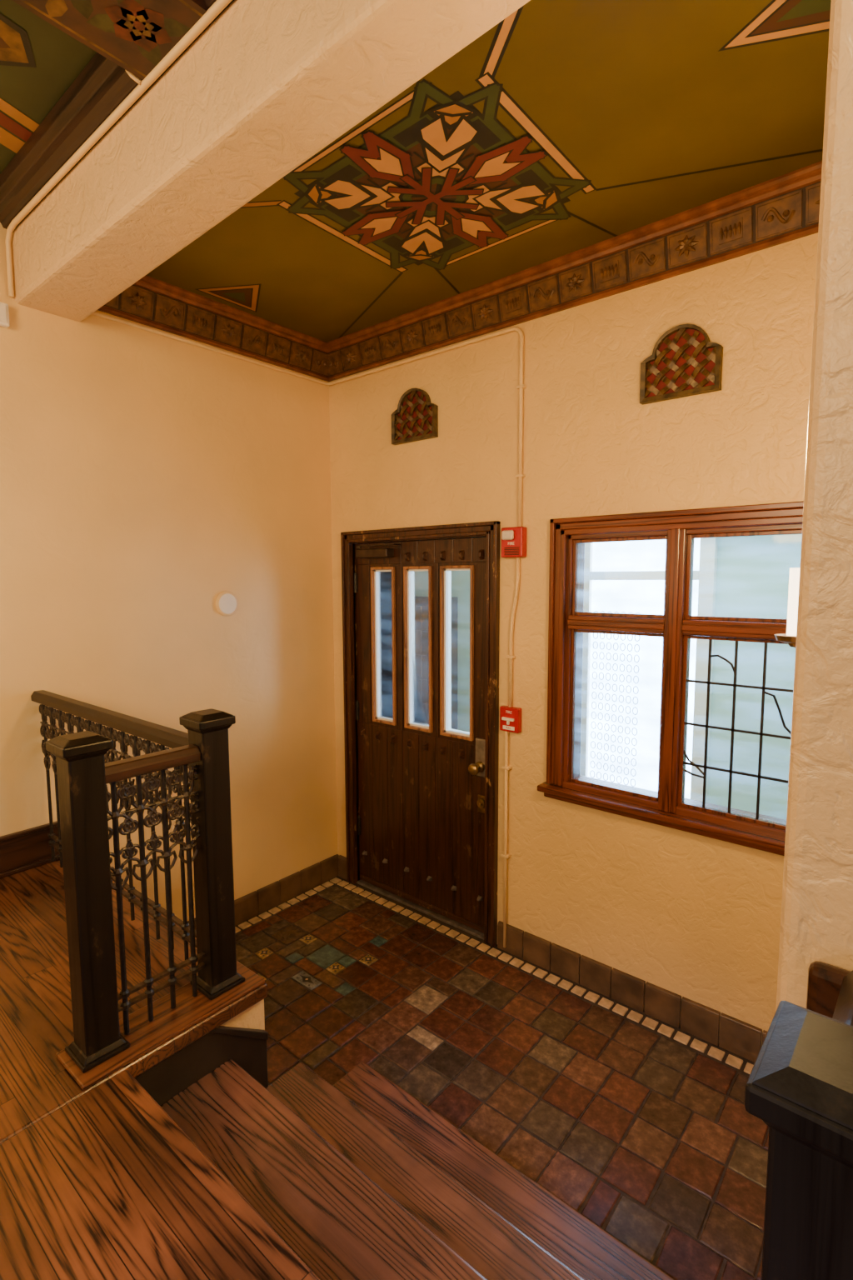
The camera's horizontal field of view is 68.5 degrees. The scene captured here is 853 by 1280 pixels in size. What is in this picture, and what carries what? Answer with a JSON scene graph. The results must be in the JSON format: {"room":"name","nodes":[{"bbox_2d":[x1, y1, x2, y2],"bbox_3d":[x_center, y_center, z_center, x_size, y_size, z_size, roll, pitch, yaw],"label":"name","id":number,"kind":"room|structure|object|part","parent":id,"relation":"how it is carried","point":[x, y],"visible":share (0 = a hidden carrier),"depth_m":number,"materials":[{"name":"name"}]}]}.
{"room":"entrance hall","nodes":[
{"label":"entrance hall","id":0,"kind":"room"},
{"bbox_2d":[0,0,234,213],"bbox_3d":[-1.125,-1.455,-0.419,4.550,0.092,4.000,5,7,40],"label":"ceiling","id":1,"kind":"structure","parent":0,"point":[39,62],"depth_m":1.79,"materials":[{"name":"paint"}]},
{"bbox_2d":[11,0,225,85],"bbox_3d":[-1.866,-1.446,0.141,0.420,0.176,3.900,5,7,40],"label":"beam","id":2,"kind":"structure","parent":1,"relation":"attached to","point":[136,36],"depth_m":1.52,"materials":[{"name":"paint"}]},
{"bbox_2d":[5,0,232,297],"bbox_3d":[0.042,-1.352,1.021,4.392,0.289,0.051,5,7,40],"label":"conduit","id":3,"kind":"object","parent":2,"relation":"attached to","point":[218,6],"visible":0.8,"depth_m":1.81,"materials":[{"name":"beige metal"}]},
{"bbox_2d":[0,860,319,1279],"bbox_3d":[-1.105,1.252,-0.178,4.500,0.045,3.970,5,7,40],"label":"floor","id":4,"kind":"structure","parent":0,"point":[98,1182],"depth_m":1.32,"materials":[{"name":"brown wood"}]},
{"bbox_2d":[30,690,196,959],"bbox_3d":[-1.136,0.612,2.249,1.272,0.728,0.060,5,7,40],"label":"stair railing","id":5,"kind":"object","parent":4,"relation":"on","point":[164,736],"visible":0.42,"depth_m":2.15,"materials":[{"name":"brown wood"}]},
{"bbox_3d":[-1.137,0.269,2.216,1.268,0.040,0.060,5,7,40],"label":"rail","id":6,"kind":"part","parent":5,"relation":"part of","materials":[{"name":"brown wood"}]},
{"bbox_3d":[-1.135,0.864,2.275,1.268,0.008,0.016,5,7,40],"label":"rail","id":7,"kind":"part","parent":5,"relation":"part of","materials":[{"name":"metal"}]},
{"bbox_3d":[-1.135,0.896,2.278,1.268,0.008,0.016,5,7,40],"label":"rail","id":8,"kind":"part","parent":5,"relation":"part of","materials":[{"name":"metal"}]},
{"bbox_2d":[55,960,264,1089],"bbox_3d":[-0.709,1.034,1.725,0.165,0.012,0.515,5,7,40],"label":"edging","id":9,"kind":"object","parent":4,"relation":"on","point":[143,1036],"visible":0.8,"depth_m":1.69,"materials":[{"name":"brown wood"}]},
{"bbox_2d":[45,730,129,1073],"bbox_3d":[-0.838,0.636,1.553,0.114,0.815,0.114,5,7,40],"label":"newel post","id":10,"kind":"object","parent":9,"relation":"on","point":[79,756],"visible":1,"depth_m":1.52,"materials":[{"name":"black wood"}]},
{"bbox_2d":[105,744,205,1034],"bbox_3d":[-0.729,0.666,1.688,0.060,0.728,0.289,5,7,40],"label":"stair railing","id":11,"kind":"object","parent":9,"relation":"on","point":[137,766],"visible":0.97,"depth_m":1.67,"materials":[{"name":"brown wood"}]},
{"bbox_3d":[-0.730,0.323,1.654,0.060,0.040,0.259,5,7,40],"label":"rail","id":12,"kind":"part","parent":11,"relation":"part of","materials":[{"name":"brown wood"}]},
{"bbox_3d":[-0.728,0.918,1.713,0.016,0.008,0.259,5,7,40],"label":"rail","id":13,"kind":"part","parent":11,"relation":"part of","materials":[{"name":"metal"}]},
{"bbox_3d":[-0.728,0.950,1.716,0.016,0.008,0.259,5,7,40],"label":"rail","id":14,"kind":"part","parent":11,"relation":"part of","materials":[{"name":"metal"}]},
{"bbox_2d":[179,708,244,999],"bbox_3d":[-0.619,0.609,1.813,0.114,0.815,0.114,5,7,40],"label":"newel post","id":15,"kind":"object","parent":9,"relation":"on","point":[207,729],"visible":0.98,"depth_m":1.78,"materials":[{"name":"black wood"}]},
{"bbox_2d":[745,1000,852,1279],"bbox_3d":[0.337,0.739,0.528,0.132,0.827,0.132,5,7,40],"label":"newel post","id":16,"kind":"object","parent":4,"relation":"on","point":[800,1082],"visible":1,"depth_m":0.47,"materials":[{"name":"black wood"}]},
{"bbox_2d":[0,213,337,920],"bbox_3d":[-2.393,-0.036,1.780,0.166,3.700,5.500,5,7,40],"label":"wall","id":17,"kind":"structure","parent":0,"point":[147,477],"depth_m":3.03,"materials":[{"name":"beige paint"}]},
{"bbox_2d":[0,301,9,327],"bbox_3d":[-1.677,-1.258,2.390,0.034,0.085,0.140,5,7,40],"label":"junction box","id":18,"kind":"object","parent":17,"relation":"attached to","point":[4,314],"visible":1,"depth_m":2.42,"materials":[{"name":"white plastic"}]},
{"bbox_2d":[0,820,59,878],"bbox_3d":[-2.818,1.013,1.242,0.030,0.165,3.970,5,7,40],"label":"baseboard","id":19,"kind":"structure","parent":17,"relation":"attached to","point":[21,851],"depth_m":2.60,"materials":[{"name":"brown wood"}]},
{"bbox_2d":[97,275,329,381],"bbox_3d":[-0.992,-1.563,3.145,0.080,0.186,1.380,5,7,40],"label":"crown molding","id":20,"kind":"structure","parent":17,"relation":"attached to","point":[151,302],"depth_m":3.10,"materials":[{"name":"wood"}]},
{"bbox_2d":[187,854,339,929],"bbox_3d":[-1.052,1.491,3.410,0.018,0.138,1.526,5,7,40],"label":"baseboard","id":21,"kind":"structure","parent":17,"relation":"attached to","point":[249,906],"depth_m":3.66,"materials":[{"name":"brown tile"}]},
{"bbox_2d":[220,999,264,1029],"bbox_3d":[-1.140,1.381,2.226,1.385,0.682,0.370,5,7,40],"label":"wall","id":22,"kind":"structure","parent":0,"point":[252,1017],"depth_m":1.86,"materials":[{"name":"beige paint"}]},
{"bbox_2d":[146,0,831,342],"bbox_3d":[0.016,-1.593,2.213,2.852,0.065,1.600,5,7,40],"label":"ceiling","id":23,"kind":"structure","parent":0,"point":[566,127],"depth_m":2.00,"materials":[{"name":"green paint"}]},
{"bbox_2d":[10,0,530,321],"bbox_3d":[0.171,-1.338,1.121,4.520,0.270,0.254,5,7,40],"label":"beam","id":24,"kind":"structure","parent":23,"relation":"attached to","point":[268,85],"depth_m":1.59,"materials":[{"name":"paint"}]},
{"bbox_2d":[0,0,216,229],"bbox_3d":[0.070,-1.506,0.968,4.500,0.095,0.081,5,7,40],"label":"trim","id":25,"kind":"structure","parent":24,"relation":"attached to","point":[102,85],"depth_m":1.96,"materials":[{"name":"brown wood"}]},
{"bbox_2d":[235,875,769,1279],"bbox_3d":[-0.585,1.896,0.545,4.550,0.123,5.640,5,7,40],"label":"floor","id":26,"kind":"structure","parent":0,"point":[682,1257],"depth_m":2.44,"materials":[{"name":"tile"}]},
{"bbox_2d":[135,1025,674,1279],"bbox_3d":[0.016,1.425,1.469,1.361,0.633,0.845,5,7,40],"label":"staircase","id":27,"kind":"structure","parent":26,"relation":"on","point":[361,1178],"depth_m":1.59,"materials":[{"name":"brown wood"}]},
{"bbox_2d":[355,880,484,939],"bbox_3d":[-0.012,1.529,3.629,1.035,0.014,0.145,5,7,40],"label":"threshold","id":28,"kind":"object","parent":26,"relation":"on","point":[481,935],"visible":0.21,"depth_m":3.55,"materials":[{"name":"wood"}]},
{"bbox_2d":[329,232,818,1045],"bbox_3d":[1.137,-0.171,2.489,4.650,3.600,0.140,5,7,40],"label":"wall","id":29,"kind":"structure","parent":0,"point":[696,917],"depth_m":2.72,"materials":[{"name":"beige paint"}]},
{"bbox_2d":[91,310,526,947],"bbox_3d":[-0.497,0.074,2.895,1.348,3.006,1.380,5,7,40],"label":"conduit","id":30,"kind":"object","parent":29,"relation":"attached to","point":[521,386],"visible":0.97,"depth_m":3.02,"materials":[{"name":"beige metal"}]},
{"bbox_2d":[338,855,346,879],"bbox_3d":[-0.521,1.435,3.949,0.091,0.138,0.018,5,7,40],"label":"baseboard","id":31,"kind":"structure","parent":29,"relation":"attached to","point":[342,859],"depth_m":3.94,"materials":[{"name":"brown tile"}]},
{"bbox_2d":[391,387,438,444],"bbox_3d":[-0.066,-1.182,3.289,0.300,0.264,0.030,5,7,40],"label":"air vent","id":32,"kind":"object","parent":29,"relation":"in","point":[415,418],"visible":1,"depth_m":3.29,"materials":[{"name":"brown metal"}]},
{"bbox_2d":[354,537,486,933],"bbox_3d":[-0.060,0.494,3.477,0.978,2.068,0.146,5,7,40],"label":"door","id":33,"kind":"structure","parent":29,"relation":"in","point":[421,818],"depth_m":3.50,"materials":[{"name":"brown wood"}]},
{"bbox_3d":[-0.279,-0.527,3.516,0.308,0.017,0.060,5,7,40],"label":"closer arm","id":34,"kind":"part","parent":33,"relation":"part of","materials":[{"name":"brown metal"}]},
{"bbox_3d":[-0.246,0.035,3.614,0.181,0.906,0.026,5,7,40],"label":"glazing frame","id":35,"kind":"part","parent":33,"relation":"part of","materials":[{"name":"brown wood"}]},
{"bbox_2d":[378,571,393,719],"bbox_3d":[-0.230,0.033,3.633,0.155,0.880,0.004,5,7,40],"label":"glass light","id":36,"kind":"object","parent":33,"relation":"attached to","point":[385,628],"depth_m":3.65,"materials":[{"name":"clear glass"}]},
{"bbox_3d":[-0.045,0.051,3.446,0.196,0.906,0.026,5,7,40],"label":"glazing frame","id":37,"kind":"part","parent":33,"relation":"part of","materials":[{"name":"brown wood"}]},
{"bbox_2d":[411,605,429,725],"bbox_3d":[-0.029,0.049,3.465,0.170,0.880,0.004,5,7,40],"label":"glass light","id":38,"kind":"object","parent":33,"relation":"attached to","point":[420,714],"depth_m":3.51,"materials":[{"name":"clear glass"}]},
{"bbox_3d":[0.160,0.067,3.275,0.211,0.906,0.026,5,7,40],"label":"glazing frame","id":39,"kind":"part","parent":33,"relation":"part of","materials":[{"name":"brown wood"}]},
{"bbox_3d":[0.253,0.653,3.187,0.062,0.060,0.082,5,7,40],"label":"knob","id":40,"kind":"part","parent":33,"relation":"part of","materials":[{"name":"gold metal"}]},
{"bbox_3d":[0.281,0.605,3.217,0.070,0.200,0.016,5,7,40],"label":"lock plate","id":41,"kind":"part","parent":33,"relation":"part of","materials":[{"name":"metal"}]},
{"bbox_2d":[340,520,500,946],"bbox_3d":[-0.026,0.461,3.513,1.097,2.150,0.174,5,7,40],"label":"door frame","id":42,"kind":"structure","parent":29,"relation":"attached to","point":[490,530],"depth_m":3.22,"materials":[{"name":"brown wood"}]},
{"bbox_2d":[500,705,521,733],"bbox_3d":[0.405,0.386,3.039,0.106,0.120,0.050,5,7,40],"label":"station","id":43,"kind":"object","parent":29,"relation":"attached to","point":[510,717],"visible":1,"depth_m":3.02,"materials":[{"name":"red plastic"}]},
{"bbox_3d":[0.394,0.393,3.027,0.066,0.034,0.015,5,7,40],"label":"pull handle","id":44,"kind":"part","parent":43,"relation":"part of","materials":[{"name":"white plastic"}]},
{"bbox_3d":[0.398,0.426,3.035,0.066,0.018,0.002,5,7,40],"label":"label plate","id":45,"kind":"part","parent":43,"relation":"part of","materials":[{"name":"white plastic"}]},
{"bbox_2d":[501,526,526,557],"bbox_3d":[0.405,-0.459,2.942,0.117,0.140,0.066,5,7,40],"label":"fire alarm strobe","id":46,"kind":"object","parent":29,"relation":"attached to","point":[514,538],"visible":1,"depth_m":2.92,"materials":[{"name":"red plastic"}]},
{"bbox_2d":[326,160,822,381],"bbox_3d":[0.448,-1.533,2.787,2.748,0.186,0.080,5,7,40],"label":"crown molding","id":47,"kind":"structure","parent":29,"relation":"attached to","point":[786,207],"depth_m":2.54,"materials":[{"name":"wood"}]},
{"bbox_2d":[497,920,767,1062],"bbox_3d":[0.949,1.551,2.720,1.519,0.138,0.018,5,7,40],"label":"baseboard","id":48,"kind":"structure","parent":29,"relation":"attached to","point":[742,1038],"depth_m":2.73,"materials":[{"name":"brown tile"}]},
{"bbox_2d":[537,500,804,855],"bbox_3d":[1.020,0.125,2.556,1.170,1.280,0.195,5,7,40],"label":"window","id":49,"kind":"structure","parent":29,"relation":"in","point":[668,807],"depth_m":2.54,"materials":[{"name":"brown wood"}]},
{"bbox_3d":[1.030,0.091,2.565,1.110,1.215,0.162,5,7,40],"label":"jamb casing","id":50,"kind":"part","parent":49,"relation":"part of","materials":[{"name":"brown wood"}]},
{"bbox_3d":[1.022,0.719,2.615,1.170,0.085,0.195,5,7,40],"label":"sill","id":51,"kind":"part","parent":49,"relation":"part of","materials":[{"name":"brown wood"}]},
{"bbox_3d":[1.028,-0.466,2.510,1.110,0.095,0.162,5,7,40],"label":"head casing","id":52,"kind":"part","parent":49,"relation":"part of","materials":[{"name":"brown wood"}]},
{"bbox_2d":[640,323,723,404],"bbox_3d":[0.980,-1.075,2.418,0.300,0.264,0.030,5,7,40],"label":"air vent","id":53,"kind":"object","parent":29,"relation":"in","point":[684,362],"visible":1,"depth_m":2.42,"materials":[{"name":"brown metal"}]},
{"bbox_2d":[414,534,802,819],"bbox_3d":[1.446,0.098,4.329,6.500,2.900,0.100,5,7,40],"label":"wall","id":54,"kind":"structure","parent":0,"point":[753,572],"depth_m":3.83,"materials":[{"name":"paint"}]},
{"bbox_2d":[580,537,718,802],"bbox_3d":[1.445,0.232,4.239,0.910,2.450,0.060,5,7,40],"label":"window","id":55,"kind":"structure","parent":54,"relation":"in","point":[622,691],"depth_m":4.27,"materials":[{"name":"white glass"}]},
{"bbox_2d":[590,610,640,786],"bbox_3d":[1.311,0.512,4.378,0.343,1.427,0.007,5,7,40],"label":"grille","id":56,"kind":"object","parent":55,"relation":"attached to","point":[615,659],"depth_m":4.37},
{"bbox_2d":[775,0,852,1011],"bbox_3d":[1.679,0.185,0.907,1.752,3.400,1.630,5,7,40],"label":"wall","id":57,"kind":"structure","parent":0,"point":[817,919],"depth_m":0.80,"materials":[{"name":"paint"}]},
{"bbox_2d":[774,567,799,648],"bbox_3d":[0.663,-0.027,1.106,0.085,0.200,0.090,5,7,40],"label":"candle sconce","id":58,"kind":"object","parent":57,"relation":"attached to","point":[790,637],"visible":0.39,"depth_m":1.10,"materials":[{"name":"gold metal"}]},
{"bbox_3d":[0.655,0.002,1.115,0.064,0.021,0.064,5,7,40],"label":"drip dish","id":59,"kind":"part","parent":58,"relation":"part of","materials":[{"name":"gold metal"}]},
{"bbox_2d":[806,960,852,1025],"bbox_3d":[0.479,0.511,0.679,0.160,0.205,0.308,5,7,40],"label":"handrail","id":60,"kind":"object","parent":57,"relation":"attached to","point":[830,987],"visible":0.34,"depth_m":0.81,"materials":[{"name":"brown wood"}]},
{"bbox_3d":[0.469,0.462,0.667,0.074,0.105,0.285,5,7,40],"label":"rail","id":61,"kind":"part","parent":60,"relation":"part of","materials":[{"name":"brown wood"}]},
{"bbox_3d":[0.944,1.560,3.944,6.600,0.110,1.560,5,7,40],"label":"floor","id":62,"kind":"structure","parent":0,"visible":0},
{"bbox_2d":[414,595,458,729],"bbox_3d":[-0.113,0.481,5.545,0.900,1.730,0.108,5,7,40],"label":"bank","id":63,"kind":"object","parent":62,"relation":"on","point":[422,637],"visible":0.09,"depth_m":5.33,"materials":[{"name":"clear glass"}]}
]}

